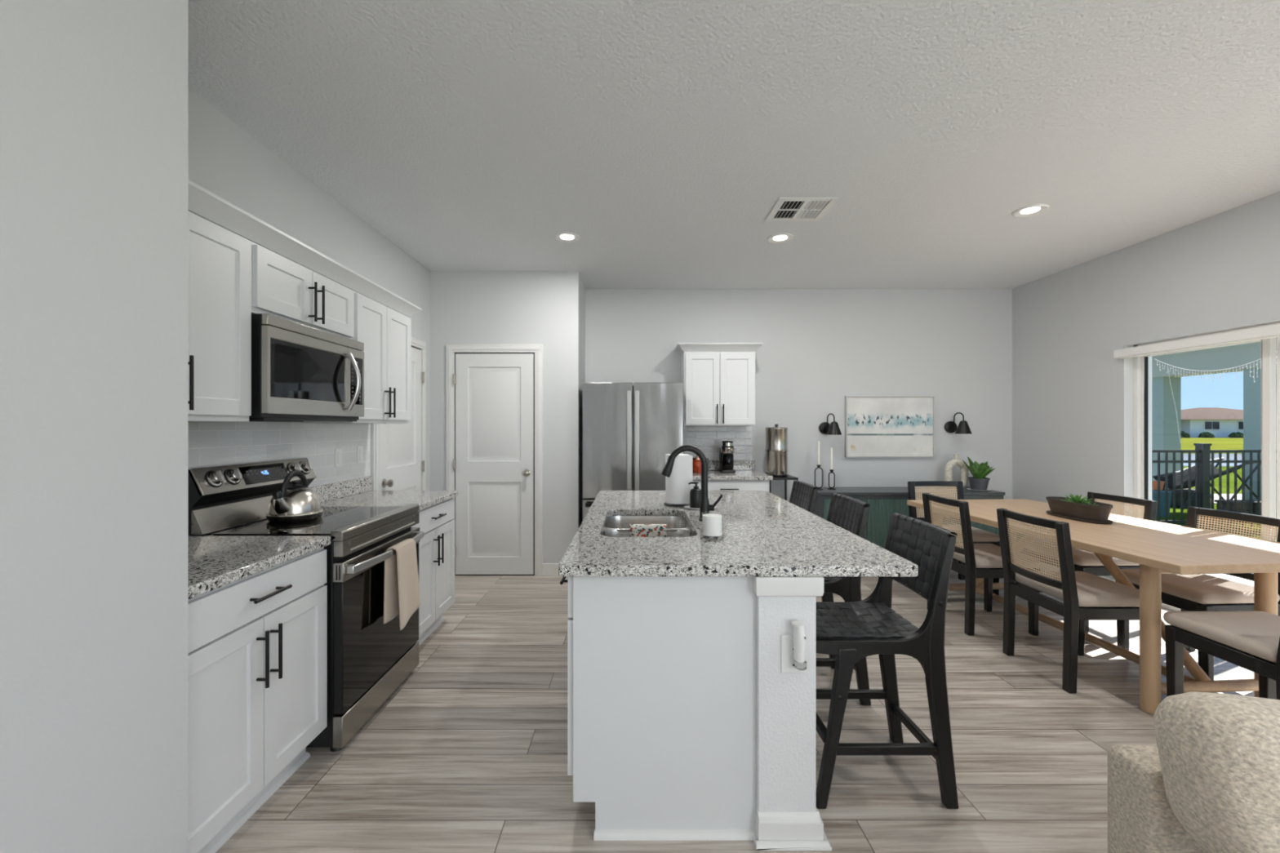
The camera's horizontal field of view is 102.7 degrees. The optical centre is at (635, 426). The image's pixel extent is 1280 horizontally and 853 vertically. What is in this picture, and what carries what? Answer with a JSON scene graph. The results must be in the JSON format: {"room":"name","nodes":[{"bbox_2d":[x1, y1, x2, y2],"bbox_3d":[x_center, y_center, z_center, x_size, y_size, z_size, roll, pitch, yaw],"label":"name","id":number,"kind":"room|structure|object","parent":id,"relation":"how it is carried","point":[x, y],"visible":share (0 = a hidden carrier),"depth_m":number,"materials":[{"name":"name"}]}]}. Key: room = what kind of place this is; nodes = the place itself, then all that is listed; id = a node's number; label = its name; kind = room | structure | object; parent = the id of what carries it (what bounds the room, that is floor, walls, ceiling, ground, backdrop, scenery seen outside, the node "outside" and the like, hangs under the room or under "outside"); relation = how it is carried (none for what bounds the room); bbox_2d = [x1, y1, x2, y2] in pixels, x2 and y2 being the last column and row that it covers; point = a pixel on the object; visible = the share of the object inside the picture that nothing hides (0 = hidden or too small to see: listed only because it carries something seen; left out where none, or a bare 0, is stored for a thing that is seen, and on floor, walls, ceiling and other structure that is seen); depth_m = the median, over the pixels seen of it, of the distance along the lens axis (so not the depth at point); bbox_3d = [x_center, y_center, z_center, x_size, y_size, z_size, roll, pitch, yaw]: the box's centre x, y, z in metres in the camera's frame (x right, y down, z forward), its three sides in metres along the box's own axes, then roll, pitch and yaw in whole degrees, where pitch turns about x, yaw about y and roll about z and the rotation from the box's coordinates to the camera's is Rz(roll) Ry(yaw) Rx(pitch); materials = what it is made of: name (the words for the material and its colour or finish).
{"room":"open-plan kitchen","nodes":[
{"label":"open-plan kitchen","id":0,"kind":"room"},
{"bbox_2d":[0,0,187,852],"bbox_3d":[-2.203,-0.032,-0.110,1.995,2.800,2.980,0,0,0],"label":"wall","id":1,"kind":"structure","parent":0,"point":[94,93],"depth_m":1.14,"materials":[{"name":"white paint"}]},
{"bbox_2d":[187,88,429,536],"bbox_3d":[-2.545,-0.032,3.430,1.310,2.800,4.100,0,0,0],"label":"wall","id":2,"kind":"structure","parent":0,"point":[224,160],"depth_m":2.81,"materials":[{"name":"white paint"}]},
{"bbox_2d":[187,210,251,422],"bbox_3d":[-1.714,-0.396,1.752,0.352,0.752,0.735,0,0,0],"label":"upper cabinet","id":3,"kind":"object","parent":2,"relation":"attached to","point":[220,259],"visible":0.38,"depth_m":1.95,"materials":[{"name":"white paint"}]},
{"bbox_2d":[187,421,370,536],"bbox_3d":[-1.886,-0.003,2.513,0.006,0.942,2.255,0,0,0],"label":"tile backsplash","id":4,"kind":"structure","parent":2,"relation":"attached to","point":[210,444],"depth_m":2.75,"materials":[{"name":"white tile"}]},
{"bbox_2d":[334,448,342,466],"bbox_3d":[-1.877,0.198,3.245,0.011,0.116,0.072,0,0,0],"label":"light switch","id":5,"kind":"object","parent":4,"relation":"attached to","point":[338,452],"visible":1,"depth_m":3.23,"materials":[{"name":"white plastic"}]},
{"bbox_2d":[356,445,363,463],"bbox_3d":[-1.878,0.193,3.500,0.009,0.116,0.072,0,0,0],"label":"wall outlet","id":6,"kind":"object","parent":4,"relation":"attached to","point":[359,449],"visible":1,"depth_m":3.49,"materials":[{"name":"white plastic"}]},
{"bbox_2d":[248,240,354,339],"bbox_3d":[-1.714,-0.624,2.506,0.352,0.296,0.768,0,0,0],"label":"upper cabinet","id":7,"kind":"object","parent":2,"relation":"attached to","point":[282,287],"visible":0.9,"depth_m":2.41,"materials":[{"name":"white paint"}]},
{"bbox_2d":[248,313,364,422],"bbox_3d":[-1.669,-0.246,2.508,0.426,0.448,0.760,0,0,0],"label":"microwave","id":8,"kind":"object","parent":7,"relation":"attached to","point":[300,372],"visible":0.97,"depth_m":2.35,"materials":[{"name":"silver metal"}]},
{"bbox_2d":[308,475,372,502],"bbox_3d":[-1.879,0.403,3.268,0.020,0.102,0.743,0,0,0],"label":"backsplash","id":9,"kind":"structure","parent":2,"relation":"attached to","point":[334,491],"depth_m":3.28,"materials":[{"name":"stone"}]},
{"bbox_2d":[302,289,411,423],"bbox_3d":[-1.714,-0.396,3.257,0.352,0.752,0.730,0,0,0],"label":"upper cabinet","id":10,"kind":"object","parent":2,"relation":"attached to","point":[385,333],"visible":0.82,"depth_m":3.22,"materials":[{"name":"white paint"}]},
{"bbox_2d":[187,179,422,317],"bbox_3d":[-1.713,-0.810,2.534,0.354,0.075,2.299,0,0,0],"label":"crown molding","id":11,"kind":"structure","parent":10,"relation":"attached to","point":[202,202],"depth_m":2.28,"materials":[{"name":"white paint"}]},
{"bbox_2d":[370,336,426,490],"bbox_3d":[-1.848,0.308,4.117,0.084,2.120,0.915,0,0,0],"label":"door","id":12,"kind":"structure","parent":2,"relation":"in","point":[397,451],"depth_m":4.21,"materials":[{"name":"white paint"}]},
{"bbox_2d":[429,271,585,563],"bbox_3d":[-1.206,-0.032,5.020,1.368,2.800,0.620,0,0,0],"label":"wall","id":13,"kind":"structure","parent":0,"point":[547,308],"depth_m":4.71,"materials":[{"name":"white paint"}]},
{"bbox_2d":[446,344,542,576],"bbox_3d":[-1.290,0.308,4.668,0.883,2.120,0.084,0,0,0],"label":"door","id":14,"kind":"structure","parent":13,"relation":"in","point":[495,392],"depth_m":4.69,"materials":[{"name":"white paint"}]},
{"bbox_2d":[542,563,559,575],"bbox_3d":[-0.706,1.313,4.702,0.398,0.110,0.015,0,0,0],"label":"baseboard","id":15,"kind":"structure","parent":13,"relation":"attached to","point":[548,569],"depth_m":4.70,"materials":[{"name":"white paint"}]},
{"bbox_2d":[187,0,1279,288],"bbox_3d":[0.500,-1.507,0.390,7.400,0.150,10.180,0,0,0],"label":"ceiling","id":16,"kind":"structure","parent":0,"point":[664,135],"depth_m":2.44,"materials":[{"name":"white paint"}]},
{"bbox_2d":[554,231,580,242],"bbox_3d":[-0.514,-1.426,3.867,0.194,0.012,0.194,0,0,0],"label":"recessed light","id":17,"kind":"object","parent":16,"relation":"in","point":[564,237],"visible":1,"depth_m":3.86,"materials":[{"name":"white plastic"}]},
{"bbox_2d":[767,232,793,243],"bbox_3d":[1.100,-1.426,3.885,0.194,0.012,0.194,0,0,0],"label":"recessed light","id":18,"kind":"object","parent":16,"relation":"in","point":[783,237],"visible":1,"depth_m":3.88,"materials":[{"name":"white plastic"}]},
{"bbox_2d":[764,197,839,221],"bbox_3d":[1.087,-1.426,3.370,0.375,0.012,0.354,0,0,0],"label":"ceiling vent","id":19,"kind":"object","parent":16,"relation":"in","point":[785,209],"visible":1,"depth_m":3.35,"materials":[{"name":"white plastic"}]},
{"bbox_2d":[1012,204,1048,217],"bbox_3d":[2.615,-1.426,3.388,0.194,0.012,0.194,0,0,0],"label":"recessed light","id":20,"kind":"object","parent":16,"relation":"in","point":[1032,210],"visible":1,"depth_m":3.38,"materials":[{"name":"white plastic"}]},
{"bbox_2d":[215,560,1253,852],"bbox_3d":[0.500,1.428,0.390,7.400,0.120,10.180,0,0,0],"label":"floor","id":21,"kind":"structure","parent":0,"point":[468,753],"depth_m":2.13,"materials":[{"name":"grey wood"}]},
{"bbox_2d":[187,546,327,852],"bbox_3d":[-1.549,0.930,1.755,0.634,0.876,0.740,0,0,0],"label":"base cabinet","id":22,"kind":"object","parent":21,"relation":"on","point":[257,643],"visible":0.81,"depth_m":1.71,"materials":[{"name":"white paint"}]},
{"bbox_2d":[187,536,330,599],"bbox_3d":[-1.575,0.421,1.756,0.627,0.139,0.742,0,0,0],"label":"countertop","id":23,"kind":"structure","parent":22,"relation":"on","point":[214,562],"depth_m":1.82,"materials":[{"name":"stone"}]},
{"bbox_2d":[187,457,423,751],"bbox_3d":[-1.516,0.772,2.509,0.724,1.192,0.759,0,0,0],"label":"range","id":24,"kind":"object","parent":21,"relation":"on","point":[368,658],"visible":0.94,"depth_m":2.30,"materials":[{"name":"black"}]},
{"bbox_2d":[265,470,324,522],"bbox_3d":[-1.660,0.331,2.500,0.238,0.236,0.238,0,0,-45],"label":"kettle","id":25,"kind":"object","parent":24,"relation":"on","point":[295,502],"visible":1,"depth_m":2.43,"materials":[{"name":"silver metal"}]},
{"bbox_2d":[208,506,403,538],"bbox_3d":[-1.512,0.460,2.510,0.532,0.022,0.758,0,0,0],"label":"cooktop","id":26,"kind":"object","parent":24,"relation":"in","point":[333,520],"depth_m":2.33,"materials":[{"name":"black glass"}]},
{"bbox_2d":[383,537,420,630],"bbox_3d":[-1.155,0.776,2.541,0.073,0.399,0.257,0,0,0],"label":"dish towel","id":27,"kind":"object","parent":24,"relation":"hanging from","point":[402,597],"visible":0.99,"depth_m":2.51,"materials":[{"name":"beige fabric"}]},
{"bbox_2d":[410,497,454,645],"bbox_3d":[-1.549,0.930,3.263,0.634,0.876,0.722,0,0,0],"label":"base cabinet","id":28,"kind":"object","parent":21,"relation":"on","point":[437,546],"visible":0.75,"depth_m":3.27,"materials":[{"name":"white paint"}]},
{"bbox_2d":[308,475,458,510],"bbox_3d":[-1.572,0.421,3.268,0.634,0.139,0.743,0,0,0],"label":"countertop","id":29,"kind":"structure","parent":28,"relation":"on","point":[357,491],"depth_m":3.24,"materials":[{"name":"stone"}]},
{"bbox_2d":[582,382,683,519],"bbox_3d":[-0.021,0.484,4.944,0.915,1.767,0.712,0,0,0],"label":"refrigerator","id":30,"kind":"object","parent":21,"relation":"on","point":[629,430],"visible":0.65,"depth_m":4.64,"materials":[{"name":"silver metal"}]},
{"bbox_2d":[560,576,831,851],"bbox_3d":[0.183,0.930,2.615,0.902,0.876,1.949,0,0,0],"label":"kitchen island","id":31,"kind":"object","parent":21,"relation":"on","point":[685,722],"visible":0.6,"depth_m":1.71,"materials":[{"name":"white paint"}]},
{"bbox_2d":[558,490,918,576],"bbox_3d":[0.339,0.472,2.655,1.183,0.037,1.970,0,0,0],"label":"island countertop","id":32,"kind":"structure","parent":31,"relation":"on","point":[764,534],"depth_m":1.96,"materials":[{"name":"stone"}]},
{"bbox_2d":[602,515,693,537],"bbox_3d":[0.058,0.596,2.462,0.479,0.208,0.771,0,0,0],"label":"sink","id":33,"kind":"object","parent":32,"relation":"in","point":[615,526],"visible":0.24,"depth_m":2.81,"materials":[{"name":"silver metal"}]},
{"bbox_2d":[629,524,666,537],"bbox_3d":[0.064,0.554,2.470,0.180,0.166,0.051,0,0,0],"label":"cloth","id":34,"kind":"object","parent":33,"relation":"on","point":[636,530],"visible":0.48,"depth_m":2.44,"materials":[{"name":"fabric"}]},
{"bbox_2d":[663,453,692,506],"bbox_3d":[0.246,0.302,2.970,0.158,0.302,0.156,0,0,0],"label":"paper towel roll","id":35,"kind":"object","parent":32,"relation":"on","point":[677,489],"visible":0.89,"depth_m":2.90,"materials":[{"name":"white paper"}]},
{"bbox_2d":[661,444,723,520],"bbox_3d":[0.274,0.271,2.475,0.296,0.364,0.054,0,0,0],"label":"faucet","id":36,"kind":"object","parent":32,"relation":"on","point":[704,506],"visible":0.94,"depth_m":2.46,"materials":[{"name":"black metal"}]},
{"bbox_2d":[684,505,716,510],"bbox_3d":[0.360,0.449,2.830,0.183,0.010,0.108,0,0,0],"label":"soap dish","id":37,"kind":"object","parent":32,"relation":"on","point":[688,506],"visible":0.3,"depth_m":2.80,"materials":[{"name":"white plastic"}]},
{"bbox_2d":[688,481,701,508],"bbox_3d":[0.337,0.378,2.830,0.070,0.143,0.070,0,0,45],"label":"soap dispenser","id":38,"kind":"object","parent":37,"relation":"on","point":[695,493],"visible":0.85,"depth_m":2.80,"materials":[{"name":"black"}]},
{"bbox_2d":[702,513,722,537],"bbox_3d":[0.315,0.404,2.095,0.085,0.100,0.085,0,0,0],"label":"jar candle","id":39,"kind":"object","parent":32,"relation":"on","point":[712,526],"visible":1,"depth_m":2.06,"materials":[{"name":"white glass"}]},
{"bbox_2d":[781,634,805,672],"bbox_3d":[0.519,0.746,1.680,0.080,0.124,0.009,0,0,0],"label":"wall outlet","id":40,"kind":"object","parent":31,"relation":"attached to","point":[787,640],"visible":0.56,"depth_m":1.68,"materials":[{"name":"white plastic"}]},
{"bbox_2d":[788,657,795,666],"bbox_3d":[0.519,0.772,1.677,0.032,0.032,0.002,0,0,0],"label":"socket","id":41,"kind":"object","parent":40,"relation":"attached to","point":[791,660],"depth_m":1.68,"materials":[{"name":"white plastic"}]},
{"bbox_2d":[791,620,806,671],"bbox_3d":[0.530,0.705,1.651,0.047,0.155,0.047,0,0,45],"label":"air freshener","id":42,"kind":"object","parent":40,"relation":"attached to","point":[799,637],"visible":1,"depth_m":1.64,"materials":[{"name":"white plastic"}]},
{"bbox_2d":[692,480,768,492],"bbox_3d":[0.860,0.930,4.995,0.755,0.876,0.669,0,0,0],"label":"base cabinet","id":43,"kind":"object","parent":21,"relation":"on","point":[713,485],"visible":0.12,"depth_m":4.70,"materials":[{"name":"white paint"}]},
{"bbox_2d":[692,460,773,479],"bbox_3d":[0.870,0.421,5.007,0.784,0.139,0.644,0,0,0],"label":"countertop","id":44,"kind":"structure","parent":43,"relation":"on","point":[744,469],"depth_m":4.91,"materials":[{"name":"stone"}]},
{"bbox_2d":[692,455,701,472],"bbox_3d":[0.615,0.369,5.060,0.132,0.168,0.132,0,0,0],"label":"canister","id":45,"kind":"object","parent":44,"relation":"on","point":[696,464],"visible":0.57,"depth_m":5.00,"materials":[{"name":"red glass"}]},
{"bbox_2d":[708,440,735,472],"bbox_3d":[0.862,0.297,5.115,0.242,0.312,0.232,0,0,0],"label":"coffee maker","id":46,"kind":"object","parent":44,"relation":"on","point":[726,451],"visible":0.99,"depth_m":5.02,"materials":[{"name":"black plastic"}]},
{"bbox_2d":[768,474,798,500],"bbox_3d":[1.415,0.928,5.075,0.280,0.880,0.390,0,0,0],"label":"side table","id":47,"kind":"object","parent":21,"relation":"on","point":[788,477],"visible":0.21,"depth_m":4.88,"materials":[{"name":"black metal"}]},
{"bbox_2d":[764,424,787,477],"bbox_3d":[1.385,0.233,5.020,0.216,0.510,0.216,0,0,33],"label":"water filter","id":48,"kind":"object","parent":47,"relation":"on","point":[776,437],"visible":0.95,"depth_m":4.93,"materials":[{"name":"silver metal"}]},
{"bbox_2d":[789,480,818,514],"bbox_3d":[0.886,0.873,3.425,0.554,0.991,0.422,0,0,0],"label":"counter stool","id":49,"kind":"object","parent":21,"relation":"on","point":[803,495],"visible":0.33,"depth_m":3.39,"materials":[{"name":"black leather"}]},
{"bbox_2d":[816,493,871,705],"bbox_3d":[0.886,0.873,2.715,0.554,0.991,0.422,0,0,0],"label":"counter stool","id":50,"kind":"object","parent":21,"relation":"on","point":[851,514],"visible":0.31,"depth_m":2.52,"materials":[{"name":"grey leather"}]},
{"bbox_2d":[816,512,959,808],"bbox_3d":[0.886,0.873,2.035,0.554,0.991,0.422,0,0,0],"label":"counter stool","id":51,"kind":"object","parent":21,"relation":"on","point":[852,632],"visible":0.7,"depth_m":1.85,"materials":[{"name":"black wood"}]},
{"bbox_2d":[813,486,1005,548],"bbox_3d":[2.635,0.997,5.093,1.780,0.742,0.441,0,0,0],"label":"sideboard","id":52,"kind":"object","parent":21,"relation":"on","point":[884,501],"visible":0.29,"depth_m":4.89,"materials":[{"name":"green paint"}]},
{"bbox_2d":[814,464,822,489],"bbox_3d":[1.825,0.502,5.090,0.076,0.246,0.076,0,0,32],"label":"candle holder","id":53,"kind":"object","parent":52,"relation":"on","point":[818,465],"visible":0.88,"depth_m":5.08,"materials":[{"name":"black metal"}]},
{"bbox_2d":[827,469,835,489],"bbox_3d":[1.965,0.527,5.120,0.076,0.196,0.076,0,0,0],"label":"candle holder","id":54,"kind":"object","parent":52,"relation":"on","point":[831,470],"visible":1,"depth_m":5.11,"materials":[{"name":"black metal"}]},
{"bbox_2d":[944,453,968,488],"bbox_3d":[3.245,0.453,5.170,0.230,0.346,0.064,0,0,0],"label":"vase","id":55,"kind":"object","parent":52,"relation":"on","point":[951,464],"visible":0.86,"depth_m":5.14,"materials":[{"name":"ceramic"}]},
{"bbox_2d":[962,456,995,491],"bbox_3d":[3.382,0.461,5.023,0.256,0.328,0.210,0,0,0],"label":"potted plant","id":56,"kind":"object","parent":52,"relation":"on","point":[979,482],"visible":1,"depth_m":4.99,"materials":[{"name":"green plant"}]},
{"bbox_2d":[907,480,999,595],"bbox_3d":[2.705,0.930,4.381,0.488,0.875,0.538,0,0,0],"label":"dining chair","id":57,"kind":"object","parent":21,"relation":"on","point":[979,535],"visible":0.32,"depth_m":4.59,"materials":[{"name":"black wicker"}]},
{"bbox_2d":[942,524,999,542],"bbox_3d":[2.705,0.900,4.334,0.488,0.064,0.444,0,0,0],"label":"seat cushion","id":58,"kind":"object","parent":57,"relation":"on","point":[978,535],"depth_m":4.12,"materials":[{"name":"beige fabric"}]},
{"bbox_2d":[922,492,1041,635],"bbox_3d":[2.397,0.930,3.585,0.538,0.875,0.488,0,0,0],"label":"dining chair","id":59,"kind":"object","parent":21,"relation":"on","point":[984,561],"visible":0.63,"depth_m":3.38,"materials":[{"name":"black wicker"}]},
{"bbox_2d":[952,543,1041,568],"bbox_3d":[2.444,0.900,3.585,0.444,0.064,0.488,0,0,0],"label":"seat cushion","id":60,"kind":"object","parent":59,"relation":"on","point":[986,555],"depth_m":3.42,"materials":[{"name":"beige fabric"}]},
{"bbox_2d":[996,507,1139,693],"bbox_3d":[2.441,0.930,2.860,0.538,0.875,0.488,0,0,0],"label":"dining chair","id":61,"kind":"object","parent":21,"relation":"on","point":[1086,596],"visible":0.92,"depth_m":2.75,"materials":[{"name":"black wood"}]},
{"bbox_2d":[1015,570,1139,607],"bbox_3d":[2.488,0.900,2.860,0.444,0.064,0.488,0,0,0],"label":"seat cushion","id":62,"kind":"object","parent":61,"relation":"on","point":[1093,591],"depth_m":2.72,"materials":[{"name":"beige fabric"}]},
{"bbox_2d":[1026,491,1157,632],"bbox_3d":[3.211,0.930,3.636,0.538,0.875,0.488,0,0,-1],"label":"dining chair","id":63,"kind":"object","parent":21,"relation":"on","point":[1085,561],"visible":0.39,"depth_m":3.45,"materials":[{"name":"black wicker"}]},
{"bbox_2d":[1026,542,1139,566],"bbox_3d":[3.164,0.900,3.635,0.444,0.064,0.488,0,0,-1],"label":"seat cushion","id":64,"kind":"object","parent":63,"relation":"on","point":[1082,557],"depth_m":3.42,"materials":[{"name":"beige fabric"}]},
{"bbox_2d":[906,498,1279,714],"bbox_3d":[2.829,0.988,3.271,1.030,0.760,2.000,0,0,-4],"label":"dining table","id":65,"kind":"object","parent":21,"relation":"on","point":[1158,548],"visible":0.59,"depth_m":2.53,"materials":[{"name":"brown wood"}]},
{"bbox_2d":[1045,493,1113,524],"bbox_3d":[2.923,0.525,3.385,0.191,0.164,0.434,0,0,0],"label":"bowl","id":66,"kind":"object","parent":65,"relation":"on","point":[1077,508],"visible":1,"depth_m":3.31,"materials":[{"name":"brown wood"}]},
{"bbox_2d":[1107,691,1279,852],"bbox_3d":[2.092,0.971,0.792,1.917,0.794,1.025,0,0,0],"label":"sofa","id":67,"kind":"object","parent":21,"relation":"on","point":[1210,782],"visible":1,"depth_m":1.05,"materials":[{"name":"beige fabric"}]},
{"bbox_2d":[1115,506,1279,680],"bbox_3d":[3.206,0.930,2.913,0.538,0.875,0.488,0,0,-3],"label":"dining chair","id":68,"kind":"object","parent":21,"relation":"on","point":[1193,592],"visible":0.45,"depth_m":2.81,"materials":[{"name":"black wood"}]},
{"bbox_2d":[1120,568,1279,604],"bbox_3d":[3.159,0.900,2.911,0.444,0.064,0.488,0,0,-3],"label":"seat cushion","id":69,"kind":"object","parent":68,"relation":"on","point":[1193,588],"depth_m":2.78,"materials":[{"name":"beige fabric"}]},
{"bbox_2d":[1163,611,1279,699],"bbox_3d":[2.735,0.930,2.164,0.488,0.875,0.538,0,0,0],"label":"dining chair","id":70,"kind":"object","parent":21,"relation":"on","point":[1250,641],"visible":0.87,"depth_m":2.26,"materials":[{"name":"beige fabric"}]},
{"bbox_2d":[1163,611,1279,662],"bbox_3d":[2.735,0.900,2.211,0.488,0.064,0.444,0,0,0],"label":"seat cushion","id":71,"kind":"object","parent":70,"relation":"on","point":[1254,636],"depth_m":2.22,"materials":[{"name":"beige fabric"}]},
{"bbox_2d":[585,288,1012,502],"bbox_3d":[1.155,-0.032,5.405,6.090,2.800,0.150,0,0,0],"label":"wall","id":72,"kind":"structure","parent":0,"point":[820,348],"depth_m":5.33,"materials":[{"name":"white paint"}]},
{"bbox_2d":[683,426,751,460],"bbox_3d":[0.844,0.174,5.326,0.732,0.356,0.006,0,0,0],"label":"tile backsplash","id":73,"kind":"structure","parent":72,"relation":"attached to","point":[708,439],"depth_m":5.32,"materials":[{"name":"white tile"}]},
{"bbox_2d":[680,351,755,426],"bbox_3d":[0.826,-0.369,5.139,0.700,0.726,0.379,0,0,0],"label":"upper cabinet","id":74,"kind":"object","parent":72,"relation":"attached to","point":[719,387],"visible":0.97,"depth_m":5.00,"materials":[{"name":"white paint"}]},
{"bbox_2d":[675,342,763,355],"bbox_3d":[0.826,-0.770,5.138,0.824,0.075,0.381,0,0,0],"label":"crown molding","id":75,"kind":"structure","parent":72,"relation":"attached to","point":[680,348],"depth_m":4.97,"materials":[{"name":"white paint"}]},
{"bbox_2d":[708,460,755,470],"bbox_3d":[0.862,0.403,5.319,0.767,0.102,0.020,0,0,0],"label":"backsplash","id":76,"kind":"structure","parent":72,"relation":"attached to","point":[713,464],"depth_m":5.31,"materials":[{"name":"stone"}]},
{"bbox_2d":[818,413,842,435],"bbox_3d":[2.003,-0.025,5.223,0.148,0.219,0.245,0,0,-11],"label":"wall lamp","id":77,"kind":"object","parent":72,"relation":"attached to","point":[824,428],"visible":1,"depth_m":5.17,"materials":[{"name":"black metal"}]},
{"bbox_2d":[844,395,934,457],"bbox_3d":[2.640,0.003,5.311,0.917,0.634,0.035,0,0,0],"label":"painting","id":78,"kind":"object","parent":72,"relation":"attached to","point":[876,426],"visible":1,"depth_m":5.30,"materials":[{"name":"grey"}]},
{"bbox_2d":[944,412,972,434],"bbox_3d":[3.309,-0.035,5.223,0.148,0.219,0.245,0,0,-11],"label":"wall lamp","id":79,"kind":"object","parent":72,"relation":"attached to","point":[963,428],"visible":1,"depth_m":5.17,"materials":[{"name":"black metal"}]},
{"bbox_2d":[1012,191,1279,580],"bbox_3d":[4.025,-0.032,0.415,0.200,2.800,9.830,0,0,0],"label":"wall","id":80,"kind":"structure","parent":0,"point":[1073,402],"depth_m":4.23,"materials":[{"name":"white paint"}]},
{"bbox_2d":[1113,324,1279,359],"bbox_3d":[3.893,-0.582,2.765,0.061,0.072,2.740,0,0,0],"label":"blind valance","id":81,"kind":"object","parent":80,"relation":"attached to","point":[1271,331],"visible":1,"depth_m":3.49,"materials":[{"name":"white plastic"}]},
{"bbox_2d":[1133,321,1279,611],"bbox_3d":[4.058,0.358,2.780,0.115,2.026,2.666,0,0,0],"label":"door","id":82,"kind":"structure","parent":80,"relation":"in","point":[1142,364],"depth_m":3.29,"materials":[{"name":"white paint"}]},
{"bbox_2d":[1155,351,1276,442],"bbox_3d":[4.130,-0.207,3.675,0.006,0.664,0.792,0,0,0],"label":"string lights","id":83,"kind":"object","parent":82,"relation":"hanging from","point":[1168,371],"visible":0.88,"depth_m":3.67,"materials":[{"name":"white plastic"}]},
{"label":"outside","id":84,"kind":"structure","parent":0,"visible":0},
{"bbox_2d":[1155,453,1276,541],"bbox_3d":[132.150,1.473,100.000,255.700,0.050,320.000,0,0,0],"label":"lawn","id":85,"kind":"structure","parent":84,"point":[1238,471],"depth_m":9.56,"materials":[{"name":"green plant"}]},
{"bbox_2d":[1152,480,1171,517],"bbox_3d":[8.469,1.167,8.300,0.320,0.560,0.320,0,0,0],"label":"terracotta pot","id":86,"kind":"object","parent":85,"relation":"on","point":[1154,482],"visible":0.43,"depth_m":8.18,"materials":[{"name":"blue ceramic"}]},
{"bbox_2d":[1168,488,1211,507],"bbox_3d":[9.993,1.297,9.350,0.740,0.300,0.740,0,0,0],"label":"fire pit","id":87,"kind":"object","parent":85,"relation":"on","point":[1177,491],"visible":0.17,"depth_m":9.13,"materials":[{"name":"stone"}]},
{"bbox_2d":[1152,457,1261,509],"bbox_3d":[9.683,0.998,8.600,1.392,0.922,0.596,0,0,0],"label":"lounge chair","id":88,"kind":"object","parent":85,"relation":"on","point":[1193,468],"visible":0.39,"depth_m":8.71,"materials":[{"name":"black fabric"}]},
{"bbox_2d":[1151,443,1276,529],"bbox_3d":[7.750,0.843,7.200,3.800,1.210,0.120,0,0,0],"label":"fence","id":89,"kind":"object","parent":85,"relation":"on","point":[1202,461],"visible":0.34,"depth_m":7.19,"materials":[{"name":"black metal"}]},
{"bbox_2d":[1213,499,1249,514],"bbox_3d":[9.396,1.308,8.050,0.290,0.279,0.270,0,0,0],"label":"planter box","id":90,"kind":"object","parent":85,"relation":"on","point":[1224,501],"visible":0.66,"depth_m":7.94,"materials":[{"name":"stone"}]},
{"bbox_2d":[1236,499,1261,515],"bbox_3d":[9.736,1.308,8.050,0.290,0.279,0.270,0,0,0],"label":"planter box","id":91,"kind":"object","parent":85,"relation":"on","point":[1254,501],"visible":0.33,"depth_m":7.94,"materials":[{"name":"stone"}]},
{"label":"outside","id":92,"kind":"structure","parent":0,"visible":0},
{"bbox_2d":[1181,437,1243,453],"bbox_3d":[137.000,1.440,51.500,226.000,0.015,47.000,0,0,0],"label":"lawn","id":93,"kind":"structure","parent":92,"point":[1217,443],"depth_m":44.91,"materials":[{"name":"green plant"}]},
{"bbox_2d":[1197,431,1214,438],"bbox_3d":[71.607,1.066,64.197,1.581,0.809,1.231,0,0,0],"label":"shrub","id":94,"kind":"object","parent":93,"relation":"on","point":[1205,434],"visible":1,"depth_m":63.88,"materials":[{"name":"green plant"}]},
{"bbox_2d":[1181,407,1243,437],"bbox_3d":[71.000,-0.597,71.750,39.000,4.090,13.500,0,0,0],"label":"house","id":95,"kind":"structure","parent":93,"relation":"on","point":[1220,422],"depth_m":65.50,"materials":[{"name":"white paint"}]},
{"bbox_2d":[1227,431,1243,438],"bbox_3d":[75.395,1.067,64.202,1.578,0.817,1.236,0,0,0],"label":"shrub","id":96,"kind":"object","parent":93,"relation":"on","point":[1237,434],"visible":0.98,"depth_m":63.91,"materials":[{"name":"green plant"}]},
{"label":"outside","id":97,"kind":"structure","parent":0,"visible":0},
{"bbox_2d":[1205,573,1253,586],"bbox_3d":[5.865,1.433,2.700,3.470,0.090,7.400,0,0,0],"label":"patio","id":98,"kind":"structure","parent":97,"point":[1225,576],"depth_m":4.66,"materials":[{"name":"concrete"}]},
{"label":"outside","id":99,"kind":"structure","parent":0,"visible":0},
{"bbox_2d":[1183,453,1241,466],"bbox_3d":[55.000,1.440,22.750,70.000,0.014,8.500,0,0,0],"label":"pond","id":100,"kind":"structure","parent":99,"point":[1185,455],"depth_m":23.04,"materials":[{"name":"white liquid"}]},
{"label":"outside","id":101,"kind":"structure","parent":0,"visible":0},
{"bbox_2d":[1213,493,1241,503],"bbox_3d":[17.500,1.440,10.250,25.000,0.014,1.300,0,0,0],"label":"sidewalk","id":102,"kind":"structure","parent":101,"point":[1215,495],"depth_m":10.45,"materials":[{"name":"concrete"}]},
{"bbox_2d":[1151,337,1276,512],"bbox_3d":[10.750,-0.127,9.550,1.100,3.110,3.300,0,0,0],"label":"porch","id":103,"kind":"object","parent":102,"relation":"on","point":[1165,434],"visible":0.32,"depth_m":9.48,"materials":[{"name":"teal paint"}]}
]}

